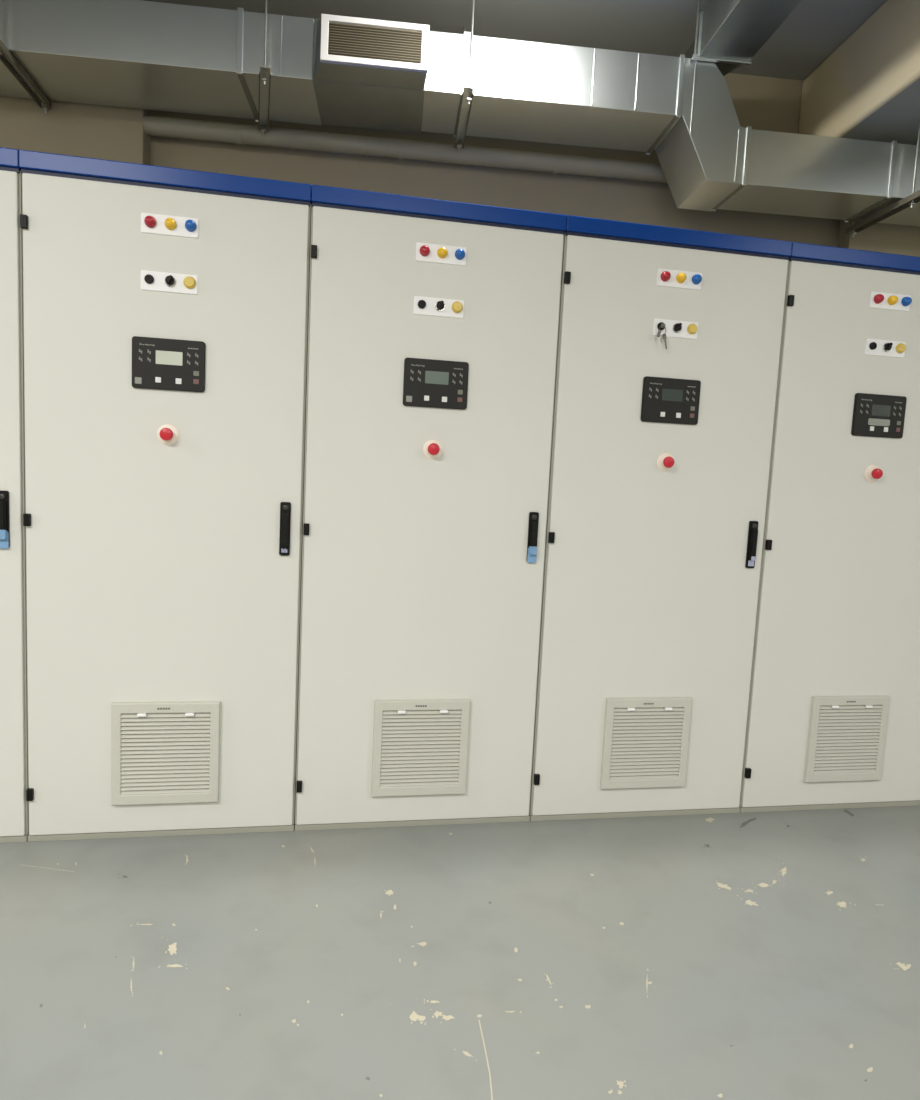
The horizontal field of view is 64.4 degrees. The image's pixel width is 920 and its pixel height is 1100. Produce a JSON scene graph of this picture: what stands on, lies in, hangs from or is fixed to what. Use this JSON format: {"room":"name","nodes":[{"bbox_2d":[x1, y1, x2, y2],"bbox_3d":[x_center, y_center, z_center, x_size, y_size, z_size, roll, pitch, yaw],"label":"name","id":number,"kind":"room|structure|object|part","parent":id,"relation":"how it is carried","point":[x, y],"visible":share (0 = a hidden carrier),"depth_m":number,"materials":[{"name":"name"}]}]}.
{"room":"electrical control room","nodes":[
{"label":"electrical control room","id":0,"kind":"room"},
{"bbox_2d":[0,805,919,1099],"bbox_3d":[-0.102,1.266,-0.274,10.400,0.121,7.730,2,6,-5],"label":"floor","id":1,"kind":"structure","parent":0,"point":[772,955],"depth_m":1.78,"materials":[{"name":"grey paint"}]},
{"bbox_2d":[0,147,28,842],"bbox_3d":[-1.710,-0.145,2.270,0.799,2.025,0.496,2,6,-11],"label":"tall cabinet","id":2,"kind":"object","parent":1,"relation":"on","point":[14,815],"visible":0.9,"depth_m":2.14,"materials":[{"name":"grey metal"}]},
{"bbox_3d":[-1.331,-0.089,2.126,0.032,0.167,0.009,2,6,-11],"label":"swing handle","id":3,"kind":"part","parent":2,"relation":"part of","materials":[{"name":"black plastic"}]},
{"bbox_2d":[19,150,311,841],"bbox_3d":[-0.924,-0.121,2.418,0.799,2.025,0.496,2,6,-11],"label":"tall cabinet","id":4,"kind":"object","parent":1,"relation":"on","point":[166,309],"visible":0.98,"depth_m":2.20,"materials":[{"name":"grey metal"}]},
{"bbox_2d":[144,274,153,283],"bbox_3d":[-0.904,-0.788,2.125,0.026,0.026,0.008,2,6,-11],"label":"switch","id":5,"kind":"object","parent":4,"relation":"attached to","point":[149,279],"depth_m":2.12,"materials":[{"name":"black plastic"}]},
{"bbox_2d":[144,216,155,227],"bbox_3d":[-0.893,-0.948,2.103,0.032,0.032,0.021,2,6,-11],"label":"lamp","id":6,"kind":"object","parent":4,"relation":"attached to","point":[149,221],"depth_m":2.10,"materials":[{"name":"red plastic"}]},
{"bbox_2d":[111,701,219,805],"bbox_3d":[-0.916,0.633,2.277,0.317,0.325,0.018,2,6,-11],"label":"vent","id":7,"kind":"object","parent":4,"relation":"attached to","point":[164,753],"depth_m":2.27,"materials":[{"name":"grey plastic"}]},
{"bbox_2d":[141,270,197,294],"bbox_3d":[-0.852,-0.784,2.141,0.158,0.055,0.005,2,6,-11],"label":"switch plate","id":8,"kind":"object","parent":4,"relation":"attached to","point":[153,282],"depth_m":2.14,"materials":[{"name":"white plastic"}]},
{"bbox_2d":[164,277,175,286],"bbox_3d":[-0.848,-0.786,2.137,0.032,0.032,0.004,2,6,-11],"label":"switch","id":9,"kind":"object","parent":4,"relation":"attached to","point":[168,281],"depth_m":2.13,"materials":[{"name":"black plastic"}]},
{"bbox_3d":[-0.847,-0.787,2.129,0.026,0.026,0.015,2,6,-11],"label":"selector knob","id":10,"kind":"part","parent":4,"relation":"part of","materials":[{"name":"black plastic"}]},
{"bbox_3d":[-0.844,-0.944,2.125,0.158,0.055,0.005,2,6,-11],"label":"indicator plate","id":11,"kind":"part","parent":4,"relation":"part of","materials":[{"name":"white plastic"}]},
{"bbox_2d":[165,218,176,229],"bbox_3d":[-0.839,-0.946,2.113,0.032,0.032,0.021,2,6,-11],"label":"lamp","id":12,"kind":"object","parent":4,"relation":"attached to","point":[170,223],"depth_m":2.11,"materials":[{"name":"yellow plastic"}]},
{"bbox_2d":[185,220,196,231],"bbox_3d":[-0.784,-0.945,2.123,0.032,0.032,0.021,2,6,-11],"label":"lamp","id":13,"kind":"object","parent":4,"relation":"attached to","point":[190,225],"depth_m":2.12,"materials":[{"name":"blue plastic"}]},
{"bbox_3d":[-0.545,-0.066,2.274,0.032,0.167,0.009,2,6,-11],"label":"swing handle","id":14,"kind":"part","parent":4,"relation":"part of","materials":[{"name":"black plastic"}]},
{"bbox_2d":[295,185,566,830],"bbox_3d":[-0.138,-0.098,2.566,0.799,2.025,0.496,2,6,-11],"label":"tall cabinet","id":15,"kind":"object","parent":1,"relation":"on","point":[433,324],"visible":1,"depth_m":2.35,"materials":[{"name":"grey metal"}]},
{"bbox_2d":[371,699,469,796],"bbox_3d":[-0.130,0.656,2.425,0.317,0.325,0.018,2,6,-11],"label":"vent","id":16,"kind":"object","parent":15,"relation":"attached to","point":[420,747],"depth_m":2.42,"materials":[{"name":"grey plastic"}]},
{"bbox_2d":[418,300,425,308],"bbox_3d":[-0.118,-0.765,2.272,0.026,0.026,0.008,2,6,-11],"label":"switch","id":17,"kind":"object","parent":15,"relation":"attached to","point":[421,303],"depth_m":2.27,"materials":[{"name":"black plastic"}]},
{"bbox_2d":[419,245,429,256],"bbox_3d":[-0.107,-0.924,2.250,0.032,0.032,0.021,2,6,-11],"label":"lamp","id":18,"kind":"object","parent":15,"relation":"attached to","point":[424,250],"depth_m":2.25,"materials":[{"name":"red plastic"}]},
{"bbox_2d":[413,296,463,317],"bbox_3d":[-0.066,-0.761,2.289,0.158,0.055,0.005,2,6,-11],"label":"switch plate","id":19,"kind":"object","parent":15,"relation":"attached to","point":[430,310],"depth_m":2.29,"materials":[{"name":"white plastic"}]},
{"bbox_3d":[-0.061,-0.763,2.277,0.026,0.026,0.015,2,6,-11],"label":"selector knob","id":20,"kind":"part","parent":15,"relation":"part of","materials":[{"name":"black plastic"}]},
{"bbox_3d":[-0.058,-0.921,2.273,0.158,0.055,0.005,2,6,-11],"label":"indicator plate","id":21,"kind":"part","parent":15,"relation":"part of","materials":[{"name":"white plastic"}]},
{"bbox_2d":[437,247,447,257],"bbox_3d":[-0.053,-0.922,2.261,0.032,0.032,0.021,2,6,-11],"label":"lamp","id":22,"kind":"object","parent":15,"relation":"attached to","point":[442,252],"depth_m":2.26,"materials":[{"name":"yellow plastic"}]},
{"bbox_2d":[455,249,464,259],"bbox_3d":[0.002,-0.922,2.271,0.032,0.032,0.021,2,6,-11],"label":"lamp","id":23,"kind":"object","parent":15,"relation":"attached to","point":[459,253],"depth_m":2.27,"materials":[{"name":"blue plastic"}]},
{"bbox_3d":[0.241,-0.042,2.422,0.032,0.167,0.009,2,6,-11],"label":"swing handle","id":24,"kind":"part","parent":15,"relation":"part of","materials":[{"name":"black plastic"}]},
{"bbox_2d":[529,215,791,820],"bbox_3d":[0.648,-0.074,2.714,0.799,2.025,0.496,2,6,-11],"label":"tall cabinet","id":25,"kind":"object","parent":1,"relation":"on","point":[660,465],"visible":0.99,"depth_m":2.50,"materials":[{"name":"grey metal"}]},
{"bbox_2d":[600,697,691,788],"bbox_3d":[0.656,0.680,2.572,0.317,0.325,0.018,2,6,-11],"label":"vent","id":26,"kind":"object","parent":25,"relation":"attached to","point":[646,742],"depth_m":2.57,"materials":[{"name":"grey plastic"}]},
{"bbox_2d":[657,322,664,329],"bbox_3d":[0.667,-0.741,2.420,0.026,0.026,0.008,2,6,-11],"label":"switch","id":27,"kind":"object","parent":25,"relation":"attached to","point":[658,323],"depth_m":2.42,"materials":[{"name":"black plastic"}]},
{"bbox_2d":[657,323,666,349],"bbox_3d":[0.666,-0.706,2.413,0.041,0.084,0.015,2,6,-11],"label":"bunch","id":28,"kind":"object","parent":25,"relation":"hanging from","point":[662,324],"visible":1,"depth_m":2.41,"materials":[{"name":"silver metal"}]},
{"bbox_2d":[661,271,670,281],"bbox_3d":[0.678,-0.901,2.398,0.032,0.032,0.021,2,6,-11],"label":"lamp","id":29,"kind":"object","parent":25,"relation":"attached to","point":[665,275],"depth_m":2.40,"materials":[{"name":"red plastic"}]},
{"bbox_2d":[653,318,697,338],"bbox_3d":[0.720,-0.738,2.437,0.158,0.055,0.005,2,6,-11],"label":"switch plate","id":30,"kind":"object","parent":25,"relation":"attached to","point":[688,329],"depth_m":2.43,"materials":[{"name":"white plastic"}]},
{"bbox_3d":[0.725,-0.740,2.424,0.026,0.026,0.015,2,6,-11],"label":"selector knob","id":31,"kind":"part","parent":25,"relation":"part of","materials":[{"name":"black plastic"}]},
{"bbox_3d":[0.728,-0.897,2.421,0.158,0.055,0.005,2,6,-11],"label":"indicator plate","id":32,"kind":"part","parent":25,"relation":"part of","materials":[{"name":"white plastic"}]},
{"bbox_2d":[676,273,685,282],"bbox_3d":[0.733,-0.899,2.409,0.032,0.032,0.021,2,6,-11],"label":"lamp","id":33,"kind":"object","parent":25,"relation":"attached to","point":[680,277],"depth_m":2.40,"materials":[{"name":"yellow plastic"}]},
{"bbox_2d":[692,274,701,284],"bbox_3d":[0.787,-0.898,2.419,0.032,0.032,0.021,2,6,-11],"label":"lamp","id":34,"kind":"object","parent":25,"relation":"attached to","point":[696,278],"depth_m":2.42,"materials":[{"name":"blue plastic"}]},
{"bbox_3d":[1.027,-0.019,2.570,0.032,0.167,0.009,2,6,-11],"label":"swing handle","id":35,"kind":"part","parent":25,"relation":"part of","materials":[{"name":"black plastic"}]},
{"bbox_2d":[739,242,919,812],"bbox_3d":[1.434,-0.051,2.862,0.799,2.025,0.496,2,6,-11],"label":"tall cabinet","id":36,"kind":"object","parent":1,"relation":"on","point":[833,716],"visible":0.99,"depth_m":2.64,"materials":[{"name":"grey metal"}]},
{"bbox_2d":[804,695,889,782],"bbox_3d":[1.442,0.703,2.720,0.317,0.325,0.018,2,6,-11],"label":"vent","id":37,"kind":"object","parent":36,"relation":"attached to","point":[845,736],"depth_m":2.71,"materials":[{"name":"grey plastic"}]},
{"bbox_2d":[869,342,876,349],"bbox_3d":[1.453,-0.718,2.568,0.026,0.026,0.008,2,6,-11],"label":"switch","id":38,"kind":"object","parent":36,"relation":"attached to","point":[873,345],"depth_m":2.57,"materials":[{"name":"black plastic"}]},
{"bbox_2d":[874,294,883,303],"bbox_3d":[1.464,-0.877,2.546,0.032,0.032,0.021,2,6,-11],"label":"lamp","id":39,"kind":"object","parent":36,"relation":"attached to","point":[878,298],"depth_m":2.54,"materials":[{"name":"red plastic"}]},
{"bbox_2d":[865,338,905,357],"bbox_3d":[1.506,-0.714,2.585,0.158,0.055,0.005,2,6,-11],"label":"switch plate","id":40,"kind":"object","parent":36,"relation":"attached to","point":[874,347],"depth_m":2.58,"materials":[{"name":"white plastic"}]},
{"bbox_3d":[1.511,-0.717,2.572,0.026,0.026,0.015,2,6,-11],"label":"selector knob","id":41,"kind":"part","parent":36,"relation":"part of","materials":[{"name":"black plastic"}]},
{"bbox_3d":[1.513,-0.874,2.569,0.158,0.055,0.005,2,6,-11],"label":"indicator plate","id":42,"kind":"part","parent":36,"relation":"part of","materials":[{"name":"white plastic"}]},
{"bbox_2d":[888,296,897,304],"bbox_3d":[1.519,-0.876,2.556,0.032,0.032,0.021,2,6,-11],"label":"lamp","id":43,"kind":"object","parent":36,"relation":"attached to","point":[892,300],"depth_m":2.55,"materials":[{"name":"yellow plastic"}]},
{"bbox_2d":[901,297,911,305],"bbox_3d":[1.573,-0.875,2.567,0.032,0.032,0.021,2,6,-11],"label":"lamp","id":44,"kind":"object","parent":36,"relation":"attached to","point":[905,301],"depth_m":2.56,"materials":[{"name":"blue plastic"}]},
{"bbox_2d":[150,73,839,246],"bbox_3d":[-0.373,-0.755,3.469,10.700,3.370,0.150,2,6,-5],"label":"wall","id":45,"kind":"structure","parent":0,"point":[759,102],"depth_m":3.35,"materials":[{"name":"beige paint"}]},
{"bbox_2d":[0,96,149,164],"bbox_3d":[-2.175,-0.799,3.179,1.557,3.100,0.095,2,6,-5],"label":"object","id":46,"kind":"structure","parent":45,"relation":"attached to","point":[113,133],"depth_m":3.08,"materials":[{"name":"beige paint"}]},
{"bbox_2d":[143,115,666,182],"bbox_3d":[0.241,-1.755,3.295,3.198,0.089,0.099,2,6,-5],"label":"pipe","id":47,"kind":"object","parent":45,"relation":"attached to","point":[239,134],"visible":0.7,"depth_m":3.21,"materials":[{"name":"beige metal"}]},
{"bbox_2d":[838,220,919,256],"bbox_3d":[2.291,-0.424,3.618,1.045,2.700,0.095,2,6,-5],"label":"pilaster","id":48,"kind":"object","parent":45,"relation":"attached to","point":[879,237],"depth_m":3.44,"materials":[{"name":"beige paint"}]},
{"bbox_2d":[144,0,886,80],"bbox_3d":[0.055,-1.950,-0.594,10.400,0.150,7.730,2,6,-5],"label":"ceiling","id":49,"kind":"structure","parent":0,"point":[814,29],"depth_m":3.06,"materials":[{"name":"grey paint"}]},
{"bbox_2d":[0,40,50,113],"bbox_3d":[-1.684,-2.047,2.803,0.042,0.497,0.471,2,6,-9],"label":"hanger","id":50,"kind":"object","parent":49,"relation":"hanging from","point":[6,57],"visible":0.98,"depth_m":2.83,"materials":[{"name":"grey metal"}]},
{"bbox_2d":[0,0,919,225],"bbox_3d":[-0.083,-1.771,2.949,6.800,0.470,0.495,2,6,-5],"label":"duct","id":51,"kind":"object","parent":50,"relation":"hanging from","point":[139,54],"visible":0.96,"depth_m":2.89,"materials":[{"name":"grey metal"}]},
{"bbox_2d":[320,14,429,72],"bbox_3d":[-0.309,-1.847,2.663,0.391,0.157,0.016,2,6,-5],"label":"grille","id":52,"kind":"object","parent":51,"relation":"attached to","point":[346,40],"visible":1,"depth_m":2.66,"materials":[{"name":"white metal"}]},
{"bbox_2d":[258,0,270,134],"bbox_3d":[-0.770,-2.007,2.889,0.042,0.504,0.479,1,6,-16],"label":"hanger","id":53,"kind":"object","parent":49,"relation":"hanging from","point":[264,72],"visible":1,"depth_m":2.83,"materials":[{"name":"grey metal"}]},
{"bbox_3d":[-0.717,-1.986,2.699,0.008,0.504,0.008,2,6,-5],"label":"rod","id":54,"kind":"part","parent":53,"relation":"part of","materials":[{"name":"silver metal"}]},
{"bbox_2d":[454,0,474,149],"bbox_3d":[0.024,-1.976,2.963,0.042,0.504,0.470,2,6,-5],"label":"hanger","id":55,"kind":"object","parent":49,"relation":"hanging from","point":[467,91],"visible":0.98,"depth_m":2.89,"materials":[{"name":"grey metal"}]},
{"bbox_3d":[0.046,-1.956,2.771,0.008,0.504,0.008,2,6,-5],"label":"rod","id":56,"kind":"part","parent":55,"relation":"part of","materials":[{"name":"silver metal"}]},
{"bbox_2d":[691,0,699,59],"bbox_3d":[0.929,-2.053,2.862,0.020,0.244,0.018,2,6,-5],"label":"rod","id":57,"kind":"object","parent":49,"relation":"hanging from","point":[694,56],"visible":1,"depth_m":2.86,"materials":[{"name":"silver metal"}]},
{"bbox_3d":[0.929,-2.056,2.861,0.007,0.238,0.007,0,6,-28],"label":"rod","id":58,"kind":"part","parent":57,"relation":"part of","materials":[{"name":"silver metal"}]},
{"bbox_2d":[685,0,801,75],"bbox_3d":[1.208,-1.828,1.086,0.225,0.172,4.230,2,6,-5],"label":"duct","id":59,"kind":"object","parent":57,"relation":"hanging from","point":[730,34],"visible":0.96,"depth_m":2.73,"materials":[{"name":"grey metal"}]},
{"bbox_2d":[798,0,919,144],"bbox_3d":[2.355,-1.585,-0.350,0.850,0.400,7.730,2,6,-5],"label":"beam","id":60,"kind":"structure","parent":49,"relation":"attached to","point":[868,88],"depth_m":2.96,"materials":[{"name":"beige paint"}]},
{"bbox_2d":[845,122,919,236],"bbox_3d":[1.842,-1.782,3.106,0.042,0.743,0.470,2,6,-7],"label":"hanger","id":61,"kind":"object","parent":49,"relation":"hanging from","point":[914,198],"visible":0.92,"depth_m":3.09,"materials":[{"name":"grey metal"}]},
{"bbox_3d":[1.861,-1.765,2.943,0.008,0.743,0.008,2,6,-5],"label":"rod","id":62,"kind":"part","parent":61,"relation":"part of","materials":[{"name":"silver metal"}]}
]}

